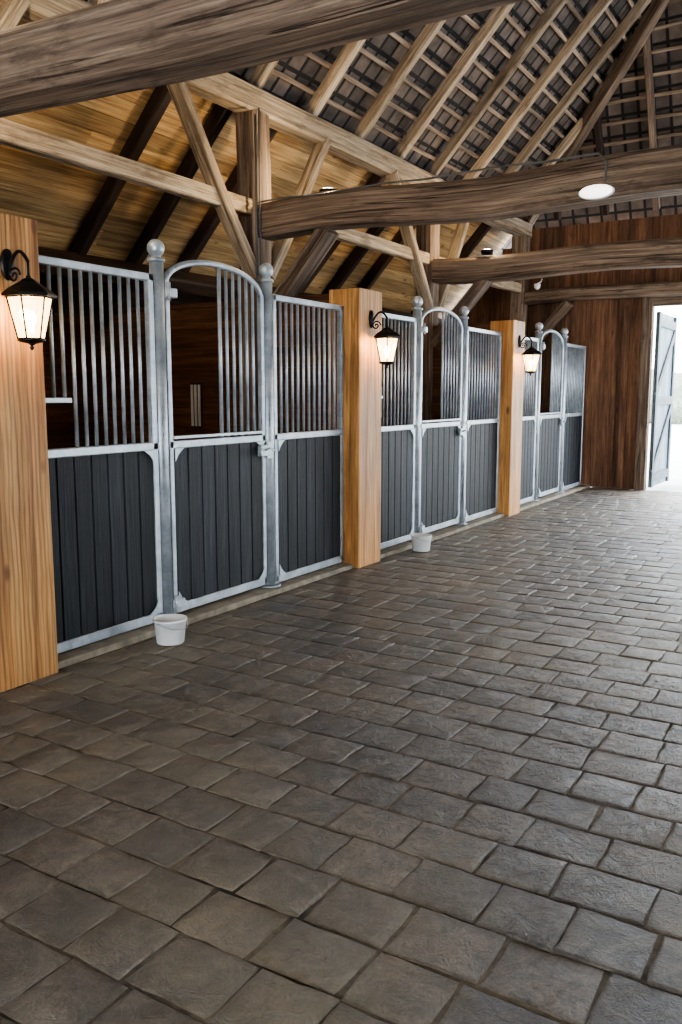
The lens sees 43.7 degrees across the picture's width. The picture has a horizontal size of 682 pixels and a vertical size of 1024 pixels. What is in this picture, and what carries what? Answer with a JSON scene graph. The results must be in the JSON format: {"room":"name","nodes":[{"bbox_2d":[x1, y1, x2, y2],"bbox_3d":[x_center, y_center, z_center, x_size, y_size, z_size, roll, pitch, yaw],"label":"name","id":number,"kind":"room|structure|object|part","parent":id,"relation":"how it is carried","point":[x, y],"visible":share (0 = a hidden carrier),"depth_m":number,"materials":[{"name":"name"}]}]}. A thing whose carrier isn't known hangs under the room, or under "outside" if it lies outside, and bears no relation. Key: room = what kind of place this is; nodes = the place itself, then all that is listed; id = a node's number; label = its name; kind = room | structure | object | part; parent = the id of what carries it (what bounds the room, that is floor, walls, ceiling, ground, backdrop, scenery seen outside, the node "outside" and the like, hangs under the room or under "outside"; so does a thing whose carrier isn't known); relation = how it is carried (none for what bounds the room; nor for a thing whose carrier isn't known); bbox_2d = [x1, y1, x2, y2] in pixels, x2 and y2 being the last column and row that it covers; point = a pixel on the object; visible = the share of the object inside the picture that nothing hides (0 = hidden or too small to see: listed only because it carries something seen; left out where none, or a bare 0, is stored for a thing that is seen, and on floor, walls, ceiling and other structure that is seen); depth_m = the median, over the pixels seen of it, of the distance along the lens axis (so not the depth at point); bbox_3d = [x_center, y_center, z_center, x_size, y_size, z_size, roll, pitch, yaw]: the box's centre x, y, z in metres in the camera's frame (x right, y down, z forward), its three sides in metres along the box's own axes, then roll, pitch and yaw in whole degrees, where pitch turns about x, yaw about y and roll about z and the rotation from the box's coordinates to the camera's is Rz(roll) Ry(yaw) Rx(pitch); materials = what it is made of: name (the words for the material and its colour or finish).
{"room":"farm building","nodes":[
{"label":"farm building","id":0,"kind":"room"},
{"bbox_2d":[43,313,406,448],"bbox_3d":[-3.350,-0.778,7.723,0.120,2.400,17.750,5,9,31],"label":"wall","id":1,"kind":"structure","parent":0,"point":[59,416],"depth_m":8.58,"materials":[{"name":"brown wood"}]},
{"bbox_2d":[0,487,681,1023],"bbox_3d":[3.078,0.962,4.005,8.700,0.025,17.757,5,9,31],"label":"floor","id":2,"kind":"structure","parent":0,"point":[440,785],"depth_m":3.15,"materials":[{"name":"stone"}]},
{"bbox_2d":[0,213,57,692],"bbox_3d":[-1.759,-0.287,4.356,0.300,2.360,0.400,5,9,31],"label":"wooden pillar","id":3,"kind":"structure","parent":2,"relation":"on","point":[28,633],"depth_m":4.32,"materials":[{"name":"brown wood"}]},
{"bbox_2d":[0,249,56,349],"bbox_3d":[-1.509,-1.028,4.099,0.284,0.490,0.224,5,9,31],"label":"wall lantern","id":4,"kind":"object","parent":3,"relation":"attached to","point":[29,302],"visible":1,"depth_m":4.06,"materials":[{"name":"black metal"}]},
{"bbox_2d":[152,614,187,645],"bbox_3d":[-1.031,0.713,5.136,0.213,0.152,0.217,5,9,31],"label":"bucket","id":5,"kind":"object","parent":2,"relation":"on","point":[169,628],"visible":1,"depth_m":5.07,"materials":[{"name":"white plastic"}]},
{"bbox_2d":[58,484,589,668],"bbox_3d":[-0.690,0.628,6.268,0.205,0.057,17.724,5,9,31],"label":"stall base curb","id":6,"kind":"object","parent":2,"relation":"on","point":[67,658],"depth_m":6.18,"materials":[{"name":"concrete"}]},
{"bbox_2d":[39,239,343,653],"bbox_3d":[-0.826,-0.555,5.885,0.188,2.407,3.220,5,9,31],"label":"stall","id":7,"kind":"object","parent":6,"relation":"on","point":[142,531],"visible":0.95,"depth_m":5.58,"materials":[{"name":"metal"}]},
{"bbox_3d":[-0.799,-0.538,5.874,0.128,2.316,1.145,5,9,31],"label":"arched door frame","id":8,"kind":"part","parent":7,"relation":"part of","materials":[{"name":"metal"}]},
{"bbox_2d":[380,296,501,549],"bbox_3d":[1.071,-0.986,8.962,0.188,2.407,3.260,5,9,31],"label":"stall","id":9,"kind":"object","parent":6,"relation":"on","point":[440,474],"visible":0.92,"depth_m":8.94,"materials":[{"name":"metal"}]},
{"bbox_3d":[1.087,-0.966,8.934,0.128,2.316,1.145,5,9,31],"label":"arched door frame","id":10,"kind":"part","parent":9,"relation":"part of","materials":[{"name":"metal"}]},
{"bbox_2d":[520,322,585,503],"bbox_3d":[2.975,-1.418,12.051,0.188,2.407,3.250,5,9,31],"label":"stall","id":11,"kind":"object","parent":6,"relation":"on","point":[551,453],"visible":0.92,"depth_m":12.22,"materials":[{"name":"metal"}]},
{"bbox_3d":[2.994,-1.399,12.027,0.128,2.316,1.145,5,9,31],"label":"arched door frame","id":12,"kind":"part","parent":11,"relation":"part of","materials":[{"name":"metal"}]},
{"bbox_2d":[329,288,381,567],"bbox_3d":[0.127,-0.715,7.417,0.300,2.360,0.400,5,9,31],"label":"wooden pillar","id":13,"kind":"structure","parent":2,"relation":"on","point":[362,368],"depth_m":7.26,"materials":[{"name":"brown wood"}]},
{"bbox_2d":[369,310,400,367],"bbox_3d":[0.377,-1.457,7.159,0.284,0.490,0.224,5,9,31],"label":"wall lantern","id":14,"kind":"object","parent":13,"relation":"attached to","point":[386,339],"visible":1,"depth_m":7.11,"materials":[{"name":"black metal"}]},
{"bbox_2d":[410,533,432,551],"bbox_3d":[0.769,0.293,8.132,0.213,0.152,0.217,5,9,31],"label":"bucket","id":15,"kind":"object","parent":2,"relation":"on","point":[421,542],"visible":1,"depth_m":8.06,"materials":[{"name":"white plastic"}]},
{"bbox_2d":[488,320,524,515],"bbox_3d":[2.034,-1.148,10.510,0.300,2.360,0.400,5,9,31],"label":"wooden pillar","id":16,"kind":"structure","parent":2,"relation":"on","point":[512,363],"depth_m":10.35,"materials":[{"name":"brown wood"}]},
{"bbox_2d":[518,335,541,375],"bbox_3d":[2.284,-1.890,10.252,0.284,0.490,0.224,5,9,31],"label":"wall lantern","id":17,"kind":"object","parent":16,"relation":"attached to","point":[531,356],"visible":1,"depth_m":10.20,"materials":[{"name":"black metal"}]},
{"bbox_2d":[0,0,681,435],"bbox_3d":[2.722,-3.878,3.960,14.539,9.582,19.050,5,9,31],"label":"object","id":18,"kind":"object","parent":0,"point":[444,132],"visible":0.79,"depth_m":8.13,"materials":[{"name":"brown wood"}]},
{"bbox_3d":[-1.725,-2.542,6.185,0.114,0.159,3.401,5,9,31],"label":"longitudinal rail","id":19,"kind":"part","parent":18,"relation":"part of","materials":[{"name":"brown wood"}]},
{"bbox_2d":[319,188,335,191],"bbox_3d":[-0.113,-2.748,7.316,0.150,0.055,0.150,5,9,31],"label":"uplight","id":20,"kind":"object","parent":18,"relation":"on","point":[321,189],"visible":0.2,"depth_m":7.25,"materials":[{"name":"black metal"}]},
{"bbox_3d":[0.171,-2.982,9.266,0.110,0.156,3.412,5,9,31],"label":"longitudinal rail","id":21,"kind":"part","parent":18,"relation":"part of","materials":[{"name":"brown wood"}]},
{"bbox_3d":[2.016,-3.392,12.248,0.117,0.176,3.171,5,9,31],"label":"longitudinal rail","id":22,"kind":"part","parent":18,"relation":"part of","materials":[{"name":"brown wood"}]},
{"bbox_2d":[481,249,492,254],"bbox_3d":[1.788,-3.180,10.401,0.150,0.055,0.150,5,9,31],"label":"uplight","id":23,"kind":"object","parent":18,"relation":"on","point":[483,251],"visible":1,"depth_m":10.34,"materials":[{"name":"black metal"}]},
{"bbox_2d":[534,279,541,289],"bbox_3d":[3.133,-3.606,13.438,0.100,0.196,0.277,5,9,31],"label":"security camera","id":24,"kind":"object","parent":18,"relation":"attached to","point":[537,285],"visible":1,"depth_m":13.34,"materials":[{"name":"white plastic"}]},
{"bbox_2d":[578,184,614,199],"bbox_3d":[1.791,-2.256,5.980,0.252,0.101,0.080,5,9,31],"label":"light","id":25,"kind":"object","parent":18,"relation":"attached to","point":[597,191],"visible":1,"depth_m":5.95,"materials":[{"name":"white plastic"}]},
{"bbox_2d":[467,214,681,489],"bbox_3d":[6.392,-2.251,12.041,11.800,4.120,0.050,5,9,31],"label":"wall","id":26,"kind":"structure","parent":0,"point":[595,324],"depth_m":13.42,"materials":[{"name":"brown wood"}]},
{"bbox_2d":[616,296,681,489],"bbox_3d":[7.001,-1.613,11.665,6.200,2.960,0.098,5,9,31],"label":"trim","id":27,"kind":"structure","parent":26,"relation":"attached to","point":[648,303],"depth_m":13.10,"materials":[{"name":"brown wood"}]},
{"bbox_2d":[648,312,673,487],"bbox_3d":[5.159,-1.793,13.669,0.028,2.700,1.246,5,9,32],"label":"barn door","id":28,"kind":"structure","parent":26,"relation":"attached to","point":[666,334],"depth_m":13.62,"materials":[{"name":"grey paint"}]},
{"bbox_2d":[649,311,676,487],"bbox_3d":[5.184,-1.790,13.653,0.031,2.700,1.322,5,9,32],"label":"frame","id":29,"kind":"object","parent":28,"relation":"attached to","point":[662,400],"visible":1,"depth_m":13.54,"materials":[{"name":"grey paint"}]},
{"bbox_2d":[646,423,681,491],"bbox_3d":[20.390,-2.749,30.671,60.000,0.001,46.250,5,9,31],"label":"ground","id":30,"kind":"structure","parent":0,"point":[674,484],"depth_m":18.36,"materials":[{"name":"white"}]},
{"bbox_2d":[649,368,681,423],"bbox_3d":[20.785,-5.379,40.836,46.166,3.656,4.512,5,9,31],"label":"hedge","id":31,"kind":"object","parent":30,"relation":"on","point":[677,393],"visible":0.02,"depth_m":41.52,"materials":[{"name":"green plant"}]},
{"bbox_3d":[-2.027,0.562,7.095,2.940,0.120,17.750,5,9,31],"label":"floor","id":32,"kind":"structure","parent":0,"visible":0},
{"bbox_2d":[105,294,328,444],"bbox_3d":[-1.224,-0.833,8.222,2.845,2.330,0.098,5,9,31],"label":"wall","id":33,"kind":"structure","parent":32,"relation":"on","point":[194,326],"depth_m":8.20,"materials":[{"name":"brown wood"}]},
{"bbox_2d":[305,323,490,425],"bbox_3d":[0.683,-1.266,11.316,2.845,2.330,0.098,5,9,31],"label":"wall","id":34,"kind":"structure","parent":32,"relation":"on","point":[436,351],"depth_m":10.88,"materials":[{"name":"brown wood"}]}
]}

